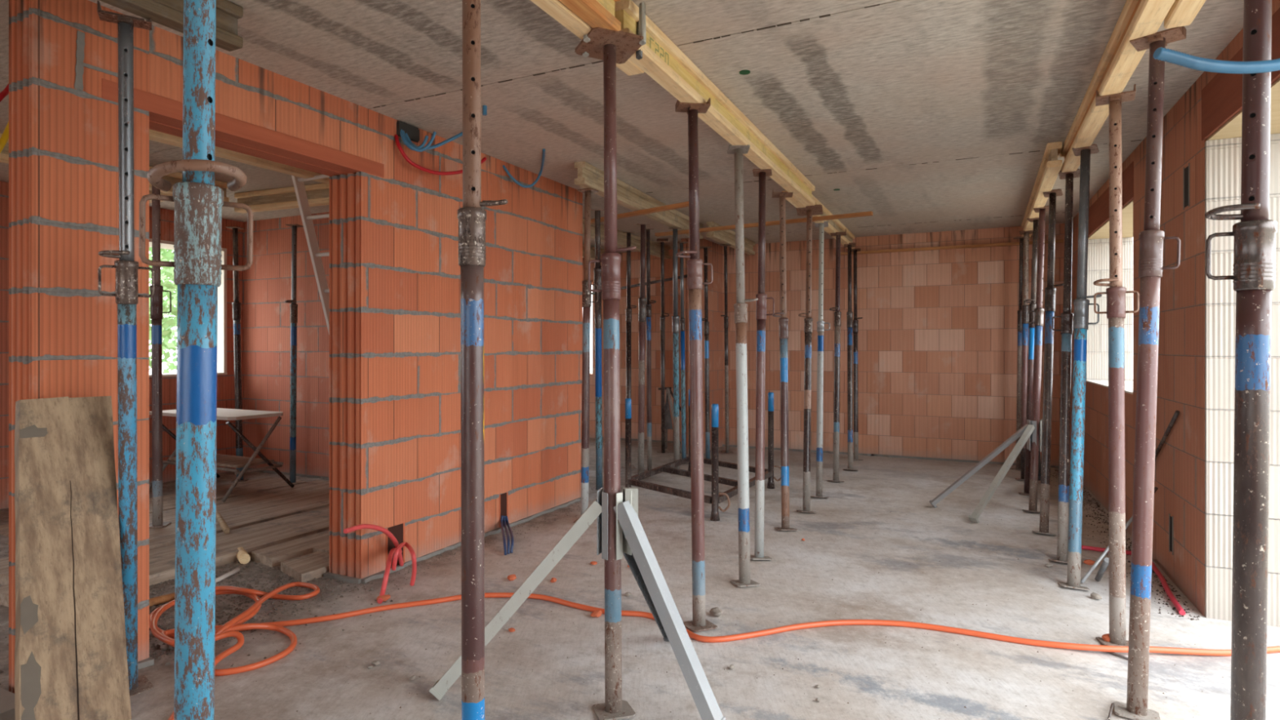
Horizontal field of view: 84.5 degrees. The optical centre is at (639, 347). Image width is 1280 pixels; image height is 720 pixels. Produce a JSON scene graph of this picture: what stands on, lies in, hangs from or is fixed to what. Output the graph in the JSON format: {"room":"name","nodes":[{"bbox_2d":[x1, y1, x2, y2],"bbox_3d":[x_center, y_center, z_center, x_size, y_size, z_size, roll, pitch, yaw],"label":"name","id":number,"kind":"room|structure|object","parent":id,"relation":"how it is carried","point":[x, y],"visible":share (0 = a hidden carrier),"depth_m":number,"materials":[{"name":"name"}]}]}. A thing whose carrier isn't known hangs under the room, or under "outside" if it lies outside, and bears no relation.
{"room":"construction site","nodes":[
{"label":"construction site","id":0,"kind":"room"},
{"bbox_2d":[0,181,243,509],"bbox_3d":[-5.116,-0.015,5.816,0.360,2.590,11.960,0,0,26],"label":"wall","id":1,"kind":"structure","parent":0,"point":[225,435],"depth_m":6.68,"materials":[{"name":"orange brick"}]},
{"bbox_2d":[149,238,226,377],"bbox_3d":[-4.692,-0.365,6.672,0.370,1.290,1.370,0,0,26],"label":"trim","id":2,"kind":"structure","parent":1,"relation":"attached to","point":[222,289],"depth_m":7.20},
{"bbox_2d":[243,212,328,476],"bbox_3d":[-2.808,-0.015,6.843,2.885,2.590,0.230,0,0,26],"label":"wall","id":3,"kind":"structure","parent":0,"point":[267,284],"depth_m":7.10,"materials":[{"name":"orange brick"}]},
{"bbox_2d":[291,174,328,333],"bbox_3d":[-2.030,-0.026,5.049,0.445,2.499,0.768,0,0,26],"label":"ladder","id":4,"kind":"object","parent":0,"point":[298,182],"visible":0.18,"depth_m":4.94,"materials":[{"name":"metal"}]},
{"bbox_2d":[149,25,582,578],"bbox_3d":[-1.347,-0.015,4.448,0.245,2.590,3.430,0,0,26],"label":"wall","id":5,"kind":"structure","parent":0,"point":[395,401],"depth_m":4.24,"materials":[{"name":"orange brick"}]},
{"bbox_2d":[102,78,383,177],"bbox_3d":[-1.862,-0.992,3.386,0.246,0.078,1.410,0,0,26],"label":"lintel","id":6,"kind":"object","parent":5,"relation":"attached to","point":[166,114],"depth_m":3.34,"materials":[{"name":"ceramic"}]},
{"bbox_2d":[343,524,402,552],"bbox_3d":[-1.399,1.043,3.769,0.064,0.290,0.581,0,0,8],"label":"conduit","id":7,"kind":"object","parent":5,"relation":"attached to","point":[391,536],"visible":0.91,"depth_m":3.70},
{"bbox_2d":[386,522,404,567],"bbox_3d":[-1.404,1.143,4.045,0.004,0.235,0.142,0,0,26],"label":"chase","id":8,"kind":"object","parent":5,"relation":"attached to","point":[397,531],"visible":0.57,"depth_m":4.06,"materials":[{"name":"orange brick"}]},
{"bbox_2d":[396,120,419,142],"bbox_3d":[-1.360,-1.261,4.123,0.027,0.082,0.160,0,0,26],"label":"hole","id":9,"kind":"object","parent":5,"relation":"attached to","point":[413,132],"visible":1,"depth_m":4.12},
{"bbox_2d":[405,131,462,150],"bbox_3d":[-1.223,-1.227,4.177,0.363,0.153,0.058,0,0,-32],"label":"conduit","id":10,"kind":"object","parent":5,"relation":"attached to","point":[460,134],"visible":0.81,"depth_m":4.21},
{"bbox_2d":[394,134,486,175],"bbox_3d":[-1.178,-1.126,4.263,0.089,0.193,0.657,0,0,41],"label":"conduit","id":11,"kind":"object","parent":5,"relation":"attached to","point":[407,159],"visible":0.86,"depth_m":4.11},
{"bbox_2d":[499,492,507,527],"bbox_3d":[-0.960,1.145,4.955,0.004,0.231,0.097,0,0,26],"label":"chase","id":12,"kind":"object","parent":5,"relation":"attached to","point":[503,497],"visible":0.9,"depth_m":4.95,"materials":[{"name":"orange brick"}]},
{"bbox_2d":[137,436,1058,669],"bbox_3d":[-0.317,1.269,6.998,8.301,0.022,5.061,0,0,-36],"label":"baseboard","id":13,"kind":"structure","parent":5,"relation":"attached to","point":[147,662],"depth_m":5.13,"materials":[{"name":"concrete"}]},
{"bbox_2d":[0,0,1243,253],"bbox_3d":[-1.490,-1.460,4.011,9.000,0.300,12.500,0,0,26],"label":"ceiling","id":14,"kind":"structure","parent":0,"point":[891,86],"depth_m":3.61,"materials":[{"name":"concrete"}]},
{"bbox_2d":[0,133,229,201],"bbox_3d":[-3.931,-1.229,4.369,0.100,0.158,2.800,0,0,26],"label":"beam","id":15,"kind":"structure","parent":14,"relation":"attached to","point":[175,177],"depth_m":5.22,"materials":[{"name":"brown wood"}]},
{"bbox_2d":[149,128,328,184],"bbox_3d":[-2.472,-1.229,4.324,0.090,0.158,1.900,0,0,26],"label":"beam","id":16,"kind":"structure","parent":14,"relation":"attached to","point":[154,135],"depth_m":4.35,"materials":[{"name":"brown wood"}]},
{"bbox_2d":[234,182,328,213],"bbox_3d":[-2.781,-1.229,5.755,1.394,0.158,0.086,0,0,22],"label":"beam","id":17,"kind":"structure","parent":14,"relation":"attached to","point":[317,194],"depth_m":5.80,"materials":[{"name":"brown wood"}]},
{"bbox_2d":[502,148,545,187],"bbox_3d":[-0.708,-1.229,4.901,0.463,0.180,0.285,0,0,43],"label":"conduit","id":18,"kind":"object","parent":14,"relation":"hanging from","point":[535,182],"visible":1,"depth_m":4.98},
{"bbox_2d":[582,218,671,258],"bbox_3d":[-0.317,-1.229,7.779,0.080,0.158,3.100,0,0,26],"label":"beam","id":19,"kind":"structure","parent":14,"relation":"attached to","point":[655,247],"depth_m":8.22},
{"bbox_2d":[373,4,1141,234],"bbox_3d":[1.444,-1.313,5.293,3.947,0.013,5.152,0,0,26],"label":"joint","id":20,"kind":"structure","parent":14,"relation":"attached to","point":[828,15],"depth_m":3.32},
{"bbox_2d":[1153,47,1279,73],"bbox_3d":[1.363,-0.922,1.406,0.739,0.778,0.044,0,0,-9],"label":"conduit","id":21,"kind":"object","parent":14,"relation":"hanging from","point":[1173,56],"visible":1,"depth_m":1.36,"materials":[{"name":"plastic"}]},
{"bbox_2d":[0,437,1279,719],"bbox_3d":[-1.310,1.380,3.868,9.250,0.200,12.200,0,0,26],"label":"floor","id":22,"kind":"structure","parent":0,"point":[878,680],"depth_m":3.20,"materials":[{"name":"concrete"}]},
{"bbox_2d":[0,687,15,719],"bbox_3d":[-2.273,1.254,2.402,0.260,0.049,0.220,0,0,26],"label":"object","id":23,"kind":"object","parent":22,"relation":"on","point":[6,698],"visible":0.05,"depth_m":2.42,"materials":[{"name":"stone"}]},
{"bbox_2d":[13,395,131,719],"bbox_3d":[-1.948,0.732,2.400,0.349,1.110,0.412,0,0,26],"label":"board","id":24,"kind":"object","parent":22,"relation":"on","point":[71,658],"visible":1,"depth_m":2.39,"materials":[{"name":"wood"}]},
{"bbox_2d":[8,0,149,693],"bbox_3d":[-2.149,-0.015,2.714,0.165,2.590,0.390,0,0,26],"label":"wall pier","id":25,"kind":"object","parent":22,"relation":"on","point":[64,138],"visible":0.49,"depth_m":2.60,"materials":[{"name":"orange brick"}]},
{"bbox_2d":[74,30,117,90],"bbox_3d":[-2.068,-1.071,2.686,0.004,0.219,0.155,0,0,26],"label":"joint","id":26,"kind":"object","parent":25,"relation":"attached to","point":[79,69],"visible":0.97,"depth_m":2.63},
{"bbox_2d":[97,0,155,696],"bbox_3d":[-1.862,0.053,2.557,0.165,2.465,0.333,0,0,-33],"label":"prop","id":27,"kind":"object","parent":22,"relation":"on","point":[126,268],"visible":0.98,"depth_m":2.52,"materials":[{"name":"teal paint"}]},
{"bbox_2d":[98,0,243,51],"bbox_3d":[-1.994,-1.229,1.842,0.085,0.158,1.960,0,0,26],"label":"beam","id":28,"kind":"structure","parent":27,"relation":"on","point":[167,13],"depth_m":2.52,"materials":[{"name":"wood"}]},
{"bbox_2d":[0,476,306,536],"bbox_3d":[-3.881,1.275,5.792,0.540,0.010,2.200,0,0,26],"label":"panel","id":29,"kind":"object","parent":22,"relation":"on","point":[249,486],"visible":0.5,"depth_m":6.29,"materials":[{"name":"brown wood"}]},
{"bbox_2d":[284,223,303,484],"bbox_3d":[-3.254,0.066,6.618,0.152,2.427,0.144,0,0,-16],"label":"prop","id":30,"kind":"object","parent":29,"relation":"on","point":[293,306],"visible":1,"depth_m":6.60,"materials":[{"name":"blue paint"}]},
{"bbox_2d":[149,592,174,606],"bbox_3d":[-2.399,1.260,3.501,0.031,0.031,0.249,0,0,37],"label":"timber lath","id":31,"kind":"object","parent":22,"relation":"on","point":[170,597],"visible":0.29,"depth_m":3.51,"materials":[{"name":"brown wood"}]},
{"bbox_2d":[0,506,328,607],"bbox_3d":[-2.425,1.252,4.774,0.510,0.055,2.950,0,0,26],"label":"wooden plank","id":32,"kind":"object","parent":22,"relation":"on","point":[255,537],"visible":0.25,"depth_m":4.49,"materials":[{"name":"brown wood"}]},
{"bbox_2d":[0,488,328,585],"bbox_3d":[-2.913,1.252,5.108,0.520,0.055,2.820,0,0,26],"label":"wooden plank","id":33,"kind":"object","parent":22,"relation":"on","point":[255,513],"visible":0.18,"depth_m":5.15,"materials":[{"name":"brown wood"}]},
{"bbox_2d":[149,185,171,528],"bbox_3d":[-3.315,0.038,4.832,0.153,2.371,0.141,0,0,-14],"label":"prop","id":34,"kind":"object","parent":33,"relation":"on","point":[156,301],"visible":0.91,"depth_m":4.81,"materials":[{"name":"brown paint"}]},
{"bbox_2d":[4,480,328,545],"bbox_3d":[-3.347,1.275,5.531,0.570,0.010,2.400,0,0,26],"label":"panel","id":35,"kind":"object","parent":22,"relation":"on","point":[238,501],"visible":0.29,"depth_m":5.98,"materials":[{"name":"brown wood"}]},
{"bbox_2d":[149,408,293,502],"bbox_3d":[-3.758,0.921,6.282,1.170,0.691,0.692,0,0,26],"label":"trestle","id":36,"kind":"object","parent":35,"relation":"on","point":[224,414],"visible":0.68,"depth_m":6.11,"materials":[{"name":"metal"}]},
{"bbox_2d":[168,453,274,467],"bbox_3d":[-3.724,1.003,6.261,0.950,0.020,0.340,0,0,26],"label":"wooden plank","id":37,"kind":"object","parent":36,"relation":"attached to","point":[226,460],"depth_m":6.15,"materials":[{"name":"brown wood"}]},
{"bbox_2d":[138,0,253,719],"bbox_3d":[-0.777,0.066,1.235,0.156,2.426,0.156,0,0,0],"label":"prop","id":38,"kind":"object","parent":22,"relation":"on","point":[197,264],"visible":1,"depth_m":1.21,"materials":[{"name":"blue paint"}]},
{"bbox_2d":[226,226,248,482],"bbox_3d":[-3.858,0.066,6.750,0.156,2.426,0.156,-1,0,0],"label":"prop","id":39,"kind":"object","parent":22,"relation":"on","point":[236,304],"visible":0.94,"depth_m":6.73,"materials":[{"name":"blue paint"}]},
{"bbox_2d":[236,546,250,564],"bbox_3d":[-2.386,1.250,4.224,0.059,0.059,0.184,0,0,-37],"label":"log","id":40,"kind":"object","parent":22,"relation":"on","point":[242,556],"visible":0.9,"depth_m":4.16,"materials":[{"name":"brown wood"}]},
{"bbox_2d":[149,559,392,666],"bbox_3d":[-2.255,1.273,3.583,2.014,0.013,1.075,0,0,26],"label":"crumbs","id":41,"kind":"object","parent":22,"relation":"on","point":[244,576],"visible":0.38,"depth_m":3.61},
{"bbox_2d":[251,529,328,567],"bbox_3d":[-1.784,1.255,4.789,0.510,0.050,1.560,0,0,26],"label":"panel","id":42,"kind":"object","parent":22,"relation":"on","point":[273,556],"visible":0.35,"depth_m":4.29,"materials":[{"name":"brown wood"}]},
{"bbox_2d":[280,551,328,582],"bbox_3d":[-1.886,1.255,4.032,0.310,0.050,0.350,0,0,26],"label":"panel","id":43,"kind":"object","parent":22,"relation":"on","point":[304,568],"visible":0.71,"depth_m":3.96,"materials":[{"name":"brown wood"}]},
{"bbox_2d":[377,547,404,604],"bbox_3d":[-1.342,1.200,3.788,0.048,0.160,0.573,0,0,-9],"label":"conduit","id":44,"kind":"object","parent":22,"relation":"on","point":[392,551],"visible":0.89,"depth_m":3.64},
{"bbox_2d":[391,542,416,586],"bbox_3d":[-1.291,1.168,3.809,0.121,0.204,0.301,0,0,-28],"label":"conduit","id":45,"kind":"object","parent":22,"relation":"on","point":[406,544],"visible":1,"depth_m":3.73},
{"bbox_2d":[353,502,580,590],"bbox_3d":[-0.891,1.276,4.720,0.328,0.008,2.304,0,0,26],"label":"crumbs","id":46,"kind":"object","parent":22,"relation":"on","point":[575,502],"visible":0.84,"depth_m":4.36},
{"bbox_2d":[457,0,507,719],"bbox_3d":[-0.435,0.066,1.871,0.165,2.426,0.140,0,0,-11],"label":"prop","id":47,"kind":"object","parent":22,"relation":"on","point":[471,217],"visible":1,"depth_m":1.85,"materials":[{"name":"brown paint"}]},
{"bbox_2d":[428,487,725,719],"bbox_3d":[-0.156,0.889,2.775,1.080,0.772,0.752,0,0,14],"label":"tripod","id":48,"kind":"object","parent":22,"relation":"on","point":[632,541],"visible":0.98,"depth_m":2.48,"materials":[{"name":"metal"}]},
{"bbox_2d":[573,187,598,523],"bbox_3d":[-0.395,0.066,5.159,0.156,2.426,0.156,1,0,32],"label":"prop","id":49,"kind":"object","parent":22,"relation":"on","point":[586,293],"visible":0.97,"depth_m":5.14,"materials":[{"name":"paint"}]},
{"bbox_2d":[573,160,702,239],"bbox_3d":[0.102,-1.229,6.222,0.086,0.158,2.735,0,0,23],"label":"beam","id":50,"kind":"structure","parent":49,"relation":"on","point":[590,176],"depth_m":5.75,"materials":[{"name":"wood"}]},
{"bbox_2d":[591,201,688,223],"bbox_3d":[-0.028,-1.133,5.957,1.215,0.030,0.050,0,0,43],"label":"batten","id":51,"kind":"object","parent":50,"relation":"attached to","point":[685,204],"visible":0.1,"depth_m":5.82,"materials":[{"name":"brown wood"}]},
{"bbox_2d":[591,209,604,490],"bbox_3d":[-0.352,0.068,6.106,0.155,2.452,0.595,0,0,-4],"label":"prop","id":52,"kind":"object","parent":22,"relation":"on","point":[597,269],"visible":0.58,"depth_m":6.08,"materials":[{"name":"brown paint"}]},
{"bbox_2d":[574,1,645,719],"bbox_3d":[-0.074,-0.001,2.603,0.262,2.571,0.369,0,0,-21],"label":"prop","id":53,"kind":"object","parent":22,"relation":"on","point":[613,47],"visible":0.98,"depth_m":2.55,"materials":[{"name":"paint"}]},
{"bbox_2d":[530,0,644,75],"bbox_3d":[-0.688,-1.229,1.594,0.080,0.158,3.060,0,0,26],"label":"beam","id":54,"kind":"structure","parent":53,"relation":"on","point":[555,9],"depth_m":2.49,"materials":[{"name":"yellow wood"}]},
{"bbox_2d":[558,0,621,31],"bbox_3d":[-0.694,-1.229,1.385,0.082,0.158,2.680,0,0,26],"label":"beam","id":55,"kind":"structure","parent":53,"relation":"on","point":[596,13],"depth_m":2.46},
{"bbox_2d":[621,231,636,468],"bbox_3d":[-0.108,0.068,7.242,0.153,2.451,0.586,0,0,-3],"label":"prop","id":56,"kind":"object","parent":22,"relation":"on","point":[628,310],"visible":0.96,"depth_m":7.15,"materials":[{"name":"brown paint"}]},
{"bbox_2d":[636,223,649,479],"bbox_3d":[0.025,0.067,6.719,0.153,2.444,0.452,0,0,-7],"label":"prop","id":57,"kind":"object","parent":22,"relation":"on","point":[642,300],"visible":0.98,"depth_m":6.68,"materials":[{"name":"paint"}]},
{"bbox_2d":[644,228,656,471],"bbox_3d":[0.096,0.068,7.027,0.153,2.448,0.537,0,0,1],"label":"prop","id":58,"kind":"object","parent":22,"relation":"on","point":[648,308],"visible":0.87,"depth_m":7.00,"materials":[{"name":"blue paint"}]},
{"bbox_2d":[656,238,669,453],"bbox_3d":[0.269,0.069,8.040,0.155,2.479,1.129,0,0,1],"label":"prop","id":59,"kind":"object","parent":22,"relation":"on","point":[662,241],"visible":0.99,"depth_m":7.98,"materials":[{"name":"brown paint"}]},
{"bbox_2d":[657,386,681,453],"bbox_3d":[0.434,0.885,8.692,0.310,0.798,0.380,0,0,26],"label":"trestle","id":60,"kind":"object","parent":22,"relation":"on","point":[668,425],"visible":0.68,"depth_m":8.58,"materials":[{"name":"metal"}]},
{"bbox_2d":[668,227,681,474],"bbox_3d":[0.363,0.067,6.958,0.153,2.446,0.493,0,0,3],"label":"prop","id":61,"kind":"object","parent":22,"relation":"on","point":[675,317],"visible":0.98,"depth_m":6.93,"materials":[{"name":"teal paint"}]},
{"bbox_2d":[677,241,688,465],"bbox_3d":[0.469,0.066,7.710,0.156,2.426,0.156,-1,0,-20],"label":"prop","id":62,"kind":"object","parent":22,"relation":"on","point":[682,273],"visible":0.95,"depth_m":7.69,"materials":[{"name":"blue paint"}]},
{"bbox_2d":[675,97,717,632],"bbox_3d":[0.259,0.053,3.283,0.173,2.461,0.268,0,0,-9],"label":"prop","id":63,"kind":"object","parent":22,"relation":"on","point":[699,623],"visible":0.99,"depth_m":3.27,"materials":[{"name":"blue paint"}]},
{"bbox_2d":[169,455,1222,719],"bbox_3d":[1.185,1.277,4.819,3.899,0.006,7.296,0,0,26],"label":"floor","id":64,"kind":"structure","parent":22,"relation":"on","point":[792,455],"depth_m":3.46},
{"bbox_2d":[625,389,781,520],"bbox_3d":[0.586,0.845,6.197,1.124,0.870,1.862,0,0,26],"label":"rack","id":65,"kind":"object","parent":22,"relation":"on","point":[716,499],"visible":0.78,"depth_m":5.97,"materials":[{"name":"metal"}]},
{"bbox_2d":[699,246,711,459],"bbox_3d":[0.758,0.066,8.026,0.150,2.431,0.227,0,0,-19],"label":"prop","id":66,"kind":"object","parent":22,"relation":"on","point":[706,323],"visible":0.93,"depth_m":8.01,"materials":[{"name":"brown paint"}]},
{"bbox_2d":[149,582,1279,719],"bbox_3d":[0.189,1.235,2.723,5.196,0.095,1.525,0,0,8],"label":"garden hose","id":67,"kind":"object","parent":22,"relation":"on","point":[232,628],"visible":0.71,"depth_m":3.15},
{"bbox_2d":[720,244,733,453],"bbox_3d":[1.017,0.068,8.216,0.154,2.462,0.788,0,0,7],"label":"prop","id":68,"kind":"object","parent":22,"relation":"on","point":[726,317],"visible":1,"depth_m":8.20,"materials":[{"name":"brown paint"}]},
{"bbox_2d":[706,221,755,254],"bbox_3d":[1.062,-1.229,8.051,0.080,0.158,1.600,0,0,25],"label":"beam","id":69,"kind":"structure","parent":68,"relation":"on","point":[724,237],"depth_m":7.78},
{"bbox_2d":[727,144,759,586],"bbox_3d":[0.578,0.067,3.929,0.165,2.441,0.406,0,0,4],"label":"prop","id":70,"kind":"object","parent":22,"relation":"on","point":[740,315],"visible":1,"depth_m":3.90,"materials":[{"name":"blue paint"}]},
{"bbox_2d":[750,168,774,559],"bbox_3d":[0.761,0.067,4.431,0.168,2.446,0.488,0,0,11],"label":"prop","id":71,"kind":"object","parent":22,"relation":"on","point":[761,304],"visible":0.98,"depth_m":4.40,"materials":[{"name":"brown paint"}]},
{"bbox_2d":[614,0,814,206],"bbox_3d":[0.650,-1.229,4.185,0.090,0.158,3.410,0,0,25],"label":"beam","id":72,"kind":"structure","parent":71,"relation":"on","point":[662,60],"depth_m":3.44,"materials":[{"name":"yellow wood"}]},
{"bbox_2d":[772,188,797,530],"bbox_3d":[1.041,0.054,5.102,0.159,2.472,0.478,0,0,7],"label":"prop","id":73,"kind":"object","parent":22,"relation":"on","point":[784,320],"visible":1,"depth_m":5.08,"materials":[{"name":"blue paint"}]},
{"bbox_2d":[795,204,822,512],"bbox_3d":[1.357,0.064,5.681,0.210,2.457,0.598,0,0,17],"label":"prop","id":74,"kind":"object","parent":22,"relation":"on","point":[809,211],"visible":1,"depth_m":5.64,"materials":[{"name":"brown paint"}]},
{"bbox_2d":[810,221,830,497],"bbox_3d":[1.605,0.068,6.266,0.168,2.458,0.721,0,0,15],"label":"prop","id":75,"kind":"object","parent":22,"relation":"on","point":[820,323],"visible":1,"depth_m":6.23,"materials":[{"name":"blue paint"}]},
{"bbox_2d":[827,230,846,481],"bbox_3d":[1.930,0.055,6.896,0.155,2.476,0.557,0,0,18],"label":"prop","id":76,"kind":"object","parent":22,"relation":"on","point":[837,313],"visible":1,"depth_m":6.87,"materials":[{"name":"blue paint"}]},
{"bbox_2d":[782,189,854,248],"bbox_3d":[1.796,-1.229,6.802,0.086,0.158,3.200,0,0,25],"label":"beam","id":77,"kind":"structure","parent":76,"relation":"on","point":[834,225],"depth_m":6.93,"materials":[{"name":"brown wood"}]},
{"bbox_2d":[654,211,872,236],"bbox_3d":[1.065,-1.133,6.530,2.132,0.030,0.050,0,0,32],"label":"batten","id":78,"kind":"object","parent":77,"relation":"attached to","point":[865,213],"visible":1,"depth_m":6.39,"materials":[{"name":"brown wood"}]},
{"bbox_2d":[843,242,857,471],"bbox_3d":[2.257,0.068,7.595,0.154,2.459,0.728,0,0,14],"label":"prop","id":79,"kind":"object","parent":22,"relation":"on","point":[850,313],"visible":0.99,"depth_m":7.55,"materials":[{"name":"blue paint"}]},
{"bbox_2d":[851,248,863,460],"bbox_3d":[2.489,0.067,8.124,0.167,2.443,0.432,0,0,13],"label":"prop","id":80,"kind":"object","parent":22,"relation":"on","point":[855,251],"visible":0.95,"depth_m":8.11,"materials":[{"name":"brown paint"}]},
{"bbox_2d":[928,418,1042,523],"bbox_3d":[3.174,0.928,5.908,2.172,0.720,0.634,0,0,-37],"label":"tripod","id":81,"kind":"object","parent":22,"relation":"on","point":[1028,433],"visible":0.71,"depth_m":5.53,"materials":[{"name":"metal"}]},
{"bbox_2d":[1009,236,1030,471],"bbox_3d":[3.975,0.066,7.365,0.156,2.426,0.156,1,0,-9],"label":"prop","id":82,"kind":"object","parent":22,"relation":"on","point":[1018,464],"visible":0.69,"depth_m":7.35,"materials":[{"name":"blue paint"}]},
{"bbox_2d":[1015,230,1032,479],"bbox_3d":[3.765,0.067,6.895,0.152,2.441,0.405,0,0,30],"label":"prop","id":83,"kind":"object","parent":22,"relation":"on","point":[1024,307],"visible":0.81,"depth_m":6.89,"materials":[{"name":"blue paint"}]},
{"bbox_2d":[1018,217,1039,494],"bbox_3d":[3.448,0.067,6.215,0.152,2.441,0.398,0,0,41],"label":"prop","id":84,"kind":"object","parent":22,"relation":"on","point":[1035,229],"visible":0.71,"depth_m":6.21,"materials":[{"name":"blue paint"}]},
{"bbox_2d":[1022,205,1048,512],"bbox_3d":[3.183,0.068,5.650,0.154,2.452,0.599,0,0,36],"label":"prop","id":85,"kind":"object","parent":22,"relation":"on","point":[1038,311],"visible":1,"depth_m":5.63,"materials":[{"name":"blue paint"}]},
{"bbox_2d":[1021,141,1062,238],"bbox_3d":[3.369,-1.229,5.978,0.086,0.158,3.300,0,0,26],"label":"beam","id":86,"kind":"structure","parent":85,"relation":"on","point":[1050,167],"depth_m":5.01,"materials":[{"name":"brown wood"}]},
{"bbox_2d":[1031,188,1063,535],"bbox_3d":[2.919,0.068,5.024,0.176,2.453,0.627,0,0,35],"label":"prop","id":87,"kind":"object","parent":22,"relation":"on","point":[1050,291],"visible":0.98,"depth_m":5.00,"materials":[{"name":"blue paint"}]},
{"bbox_2d":[1048,168,1079,563],"bbox_3d":[2.665,0.068,4.418,0.154,2.457,0.701,0,0,34],"label":"prop","id":88,"kind":"object","parent":22,"relation":"on","point":[1066,325],"visible":1,"depth_m":4.37,"materials":[{"name":"blue paint"}]},
{"bbox_2d":[1057,143,1102,591],"bbox_3d":[2.453,0.068,3.906,0.166,2.450,0.569,0,0,42],"label":"prop","id":89,"kind":"object","parent":22,"relation":"on","point":[1081,304],"visible":0.94,"depth_m":3.88,"materials":[{"name":"blue paint"}]},
{"bbox_2d":[1060,0,1174,172],"bbox_3d":[2.102,-1.229,3.119,0.089,0.158,3.450,0,0,25],"label":"beam","id":90,"kind":"structure","parent":89,"relation":"on","point":[1120,59],"depth_m":3.01,"materials":[{"name":"brown wood"}]},
{"bbox_2d":[1093,84,1139,646],"bbox_3d":[2.112,0.053,3.122,0.171,2.467,0.374,0,0,32],"label":"prop","id":91,"kind":"object","parent":22,"relation":"on","point":[1116,312],"visible":0.99,"depth_m":3.11,"materials":[{"name":"blue paint"}]},
{"bbox_2d":[1080,487,1158,583],"bbox_3d":[2.692,1.044,3.946,0.702,0.463,0.018,0,0,-26],"label":"rod","id":92,"kind":"object","parent":22,"relation":"on","point":[1104,553],"visible":0.58,"depth_m":3.86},
{"bbox_2d":[1049,470,1199,620],"bbox_3d":[3.409,1.274,5.342,0.295,0.012,4.405,0,0,24],"label":"rubble","id":93,"kind":"object","parent":22,"relation":"on","point":[1102,510],"visible":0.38,"depth_m":4.16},
{"bbox_2d":[1081,545,1185,615],"bbox_3d":[2.813,1.258,3.877,0.276,0.043,1.109,0,0,11],"label":"conduit","id":94,"kind":"object","parent":22,"relation":"on","point":[1169,593],"visible":0.66,"depth_m":3.77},
{"bbox_2d":[1114,26,1186,719],"bbox_3d":[1.819,0.053,2.525,0.380,2.467,0.161,0,0,-41],"label":"prop","id":95,"kind":"object","parent":22,"relation":"on","point":[1150,268],"visible":0.96,"depth_m":2.51,"materials":[{"name":"paint"}]},
{"bbox_2d":[1204,0,1277,719],"bbox_3d":[1.358,0.066,1.570,0.172,2.426,0.156,1,0,0],"label":"prop","id":96,"kind":"object","parent":22,"relation":"on","point":[1254,275],"visible":1,"depth_m":1.55,"materials":[{"name":"brown paint"}]},
{"bbox_2d":[1164,0,1205,28],"bbox_3d":[1.356,-1.229,1.352,0.080,0.158,2.620,0,0,26],"label":"beam","id":97,"kind":"structure","parent":96,"relation":"on","point":[1182,12],"depth_m":2.43,"materials":[{"name":"brown wood"}]},
{"bbox_2d":[680,238,722,453],"bbox_3d":[0.783,-0.015,8.805,0.245,2.590,0.810,0,0,26],"label":"wall","id":98,"kind":"structure","parent":0,"point":[715,252],"depth_m":8.77,"materials":[{"name":"brown brick"}]},
{"bbox_2d":[582,223,1064,466],"bbox_3d":[1.127,-0.015,9.255,8.700,2.590,0.300,0,0,26],"label":"wall","id":99,"kind":"structure","parent":0,"point":[938,333],"depth_m":8.20,"materials":[{"name":"brick"}]},
{"bbox_2d":[835,239,1063,255],"bbox_3d":[3.394,-1.115,7.913,2.350,0.030,0.050,0,0,26],"label":"batten","id":100,"kind":"object","parent":99,"relation":"attached to","point":[1060,241],"visible":0.95,"depth_m":7.87,"materials":[{"name":"brown wood"}]},
{"bbox_2d":[1069,0,1279,626],"bbox_3d":[2.319,-0.015,1.915,0.520,2.590,11.860,0,0,24],"label":"wall","id":101,"kind":"structure","parent":0,"point":[1180,464],"depth_m":3.53,"materials":[{"name":"brown brick"}]},
{"bbox_2d":[1085,380,1133,394],"bbox_3d":[3.874,0.309,5.514,0.394,0.012,1.940,0,0,24],"label":"window sill","id":102,"kind":"structure","parent":101,"relation":"attached to","point":[1128,384],"depth_m":5.78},
{"bbox_2d":[1155,410,1179,460],"bbox_3d":[2.932,0.520,3.942,0.020,0.377,0.551,0,0,24],"label":"rod","id":103,"kind":"object","parent":101,"relation":"attached to","point":[1177,412],"visible":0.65,"depth_m":3.87,"materials":[{"name":"brown paint"}]},
{"bbox_2d":[1088,7,1279,236],"bbox_3d":[2.765,-1.115,3.293,0.204,0.251,6.940,0,0,24],"label":"lintel","id":104,"kind":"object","parent":101,"relation":"attached to","point":[1222,96],"depth_m":3.18,"materials":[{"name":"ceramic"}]},
{"bbox_2d":[1088,77,1279,239],"bbox_3d":[2.886,-0.988,3.228,0.450,0.020,6.920,0,0,24],"label":"trim","id":105,"kind":"structure","parent":101,"relation":"attached to","point":[1232,128],"depth_m":3.21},
{"bbox_2d":[1182,163,1189,209],"bbox_3d":[2.794,-0.820,3.600,0.004,0.220,0.102,0,0,24],"label":"chase","id":106,"kind":"object","parent":101,"relation":"attached to","point":[1185,171],"visible":1,"depth_m":3.61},
{"label":"outside","id":107,"kind":"structure","parent":0,"visible":0},
{"bbox_3d":[-2.297,1.705,6.688,70.000,0.350,70.000,0,0,26],"label":"ground","id":108,"kind":"structure","parent":107,"visible":0},
{"bbox_2d":[149,247,177,369],"bbox_3d":[-7.941,-0.773,9.890,3.016,4.613,3.037,0,0,26],"label":"tree","id":109,"kind":"object","parent":108,"relation":"on","point":[166,334],"visible":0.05,"depth_m":10.32,"materials":[{"name":"green plant"}]},
{"bbox_2d":[149,248,177,373],"bbox_3d":[-9.101,-0.967,14.433,3.133,5.001,3.072,0,0,26],"label":"tree","id":110,"kind":"object","parent":108,"relation":"on","point":[171,366],"visible":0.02,"depth_m":13.82,"materials":[{"name":"green plant"}]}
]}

